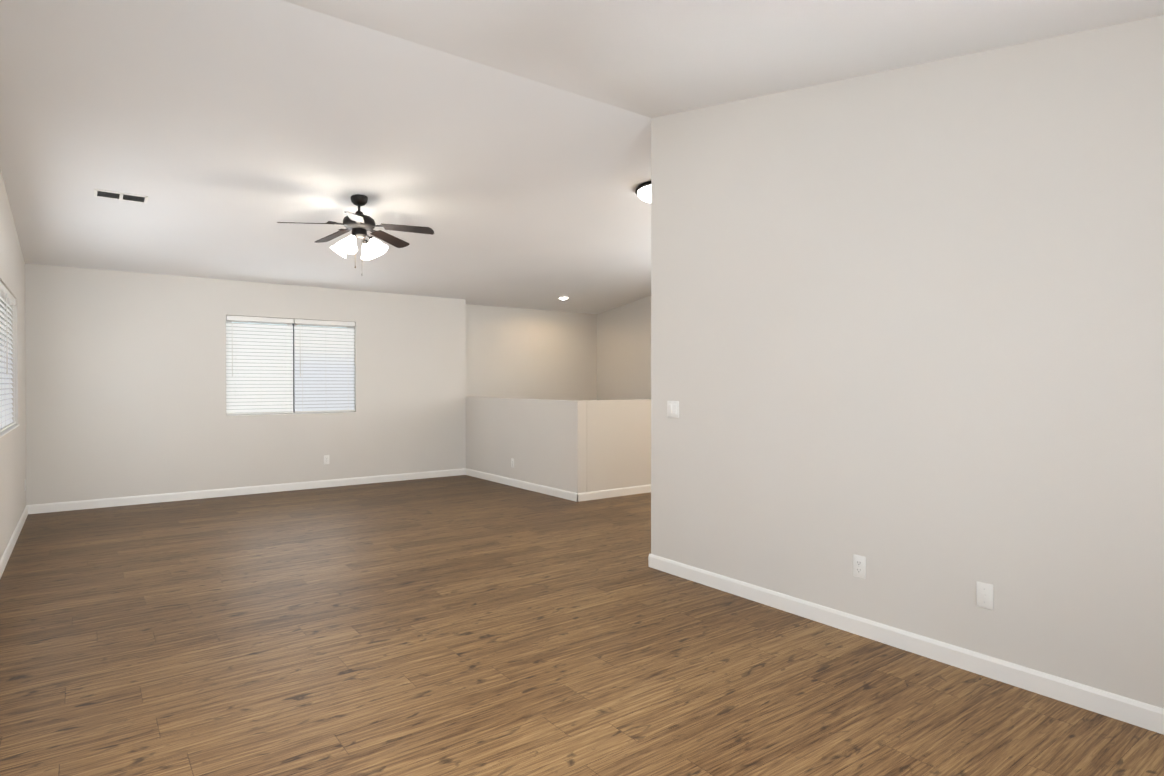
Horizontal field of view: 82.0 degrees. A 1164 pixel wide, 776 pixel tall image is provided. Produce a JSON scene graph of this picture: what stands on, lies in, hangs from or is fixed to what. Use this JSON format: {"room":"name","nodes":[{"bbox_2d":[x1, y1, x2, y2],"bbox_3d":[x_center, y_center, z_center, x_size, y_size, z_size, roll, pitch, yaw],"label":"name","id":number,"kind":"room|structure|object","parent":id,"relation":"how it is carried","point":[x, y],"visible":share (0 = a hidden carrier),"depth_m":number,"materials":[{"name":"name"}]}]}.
{"room":"empty living room","nodes":[
{"label":"empty living room","id":0,"kind":"room"},
{"bbox_2d":[0,170,25,559],"bbox_3d":[-2.566,-0.320,2.523,0.140,3.290,10.920,0,1,-37],"label":"wall","id":1,"kind":"structure","parent":0,"point":[12,442],"depth_m":5.82,"materials":[{"name":"paint"}]},
{"bbox_2d":[0,281,18,437],"bbox_3d":[-4.440,-0.224,5.056,0.152,1.140,2.280,0,1,-37],"label":"window","id":2,"kind":"structure","parent":1,"relation":"in","point":[7,423],"depth_m":5.43,"materials":[{"name":"white plastic"}]},
{"bbox_2d":[0,505,27,578],"bbox_3d":[-2.504,1.278,2.581,0.013,0.095,10.640,0,1,-37],"label":"baseboard","id":3,"kind":"structure","parent":1,"relation":"attached to","point":[10,546],"depth_m":5.39,"materials":[{"name":"white wood"}]},
{"bbox_2d":[25,263,465,504],"bbox_3d":[-3.735,-0.012,8.373,4.960,2.585,0.140,0,1,-37],"label":"wall","id":4,"kind":"structure","parent":0,"point":[125,384],"depth_m":7.75,"materials":[{"name":"paint"}]},
{"bbox_2d":[27,468,465,513],"bbox_3d":[-3.689,1.234,8.321,4.960,0.095,0.013,0,1,-37],"label":"baseboard","id":5,"kind":"structure","parent":4,"relation":"attached to","point":[104,502],"depth_m":7.93,"materials":[{"name":"white wood"}]},
{"bbox_2d":[226,315,355,415],"bbox_3d":[-3.639,-0.270,8.435,1.530,1.200,0.152,0,1,-37],"label":"window","id":6,"kind":"structure","parent":4,"relation":"in","point":[279,366],"depth_m":8.38,"materials":[{"name":"white plastic"}]},
{"bbox_2d":[324,455,328,463],"bbox_3d":[-3.289,0.924,8.619,0.072,0.116,0.009,0,1,-37],"label":"electrical outlet","id":7,"kind":"object","parent":4,"relation":"attached to","point":[326,459],"visible":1,"depth_m":8.62,"materials":[{"name":"white plastic"}]},
{"bbox_2d":[0,0,650,313],"bbox_3d":[-1.188,-1.681,7.138,7.870,0.918,5.660,0,1,-37],"label":"ceiling","id":8,"kind":"structure","parent":0,"point":[225,136],"depth_m":5.07,"materials":[{"name":"paint"}]},
{"bbox_2d":[94,189,147,203],"bbox_3d":[-3.755,-1.559,5.455,0.360,0.011,0.160,0,-7,-37],"label":"ceiling vent","id":9,"kind":"object","parent":8,"relation":"in","point":[120,196],"visible":1,"depth_m":5.45,"materials":[{"name":"white metal"}]},
{"bbox_2d":[277,194,433,274],"bbox_3d":[-1.990,-1.357,5.849,1.242,0.740,1.270,0,1,-37],"label":"ceiling fan","id":10,"kind":"object","parent":8,"relation":"hanging from","point":[359,223],"visible":1,"depth_m":5.83,"materials":[{"name":"brown metal"}]},
{"bbox_2d":[558,296,569,299],"bbox_3d":[-0.280,-1.386,10.185,0.188,0.086,0.188,0,-7,-37],"label":"recessed light","id":11,"kind":"object","parent":8,"relation":"in","point":[562,298],"visible":0.71,"depth_m":10.15,"materials":[{"name":"white"}]},
{"bbox_2d":[635,181,650,202],"bbox_3d":[0.671,-1.785,6.154,0.356,0.184,0.356,0,-7,-37],"label":"flush ceiling light","id":12,"kind":"object","parent":8,"relation":"attached to","point":[643,191],"visible":0.23,"depth_m":6.07,"materials":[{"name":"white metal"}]},
{"bbox_2d":[466,397,589,492],"bbox_3d":[-0.900,0.707,8.835,0.134,1.140,3.030,0,1,-37],"label":"wall","id":13,"kind":"structure","parent":0,"point":[576,446],"depth_m":8.38,"materials":[{"name":"paint"}]},
{"bbox_2d":[465,468,577,501],"bbox_3d":[-0.877,1.231,8.685,0.013,0.095,2.783,0,1,-37],"label":"baseboard","id":14,"kind":"structure","parent":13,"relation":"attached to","point":[563,494],"depth_m":8.46,"materials":[{"name":"white wood"}]},
{"bbox_2d":[466,304,596,400],"bbox_3d":[-0.788,-0.014,10.887,2.770,2.550,0.140,0,1,-37],"label":"wall","id":15,"kind":"structure","parent":0,"point":[527,353],"depth_m":10.77,"materials":[{"name":"paint"}]},
{"bbox_2d":[0,475,1163,775],"bbox_3d":[0.459,1.367,4.946,7.870,0.120,11.180,0,1,-37],"label":"floor","id":16,"kind":"structure","parent":0,"point":[462,625],"depth_m":3.21,"materials":[{"name":"brown wood"}]},
{"bbox_2d":[586,399,650,491],"bbox_3d":[1.027,0.710,8.460,2.480,1.140,0.130,0,1,-37],"label":"wall","id":17,"kind":"structure","parent":0,"point":[618,432],"depth_m":7.93,"materials":[{"name":"paint"}]},
{"bbox_2d":[577,484,650,501],"bbox_3d":[1.004,1.233,8.358,2.643,0.095,0.013,0,1,-37],"label":"baseboard","id":18,"kind":"structure","parent":17,"relation":"attached to","point":[602,494],"depth_m":7.88,"materials":[{"name":"white wood"}]},
{"bbox_2d":[597,295,650,399],"bbox_3d":[3.603,-0.355,7.183,0.140,3.290,11.040,0,1,-37],"label":"wall","id":19,"kind":"structure","parent":0,"point":[624,352],"depth_m":10.96,"materials":[{"name":"paint"}]},
{"bbox_2d":[282,0,1163,117],"bbox_3d":[2.147,-1.529,2.653,7.870,1.154,5.520,0,1,-37],"label":"ceiling","id":20,"kind":"structure","parent":0,"point":[652,58],"depth_m":3.29,"materials":[{"name":"paint"}]},
{"bbox_2d":[651,15,1163,708],"bbox_3d":[2.161,-0.321,2.760,0.130,3.290,5.380,0,1,-37],"label":"wall","id":21,"kind":"structure","parent":0,"point":[907,331],"depth_m":3.25,"materials":[{"name":"paint"}]},
{"bbox_2d":[667,401,678,417],"bbox_3d":[0.636,0.149,4.695,0.014,0.116,0.116,0,1,-37],"label":"switch plate","id":22,"kind":"object","parent":21,"relation":"attached to","point":[672,408],"visible":1,"depth_m":4.69,"materials":[{"name":"white plastic"}]},
{"bbox_2d":[853,554,865,578],"bbox_3d":[1.479,0.952,3.571,0.009,0.116,0.072,0,1,-37],"label":"outlet","id":23,"kind":"object","parent":21,"relation":"attached to","point":[859,566],"visible":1,"depth_m":3.57,"materials":[{"name":"white plastic"}]},
{"bbox_2d":[648,554,1163,734],"bbox_3d":[2.100,1.276,2.735,0.013,0.095,5.393,0,1,-37],"label":"baseboard","id":24,"kind":"structure","parent":21,"relation":"attached to","point":[1126,709],"depth_m":3.21,"materials":[{"name":"white wood"}]},
{"bbox_2d":[976,581,993,609],"bbox_3d":[1.849,0.953,3.073,0.010,0.116,0.072,0,1,-37],"label":"outlet","id":25,"kind":"object","parent":21,"relation":"attached to","point":[984,595],"visible":1,"depth_m":3.07,"materials":[{"name":"white plastic"}]}
]}

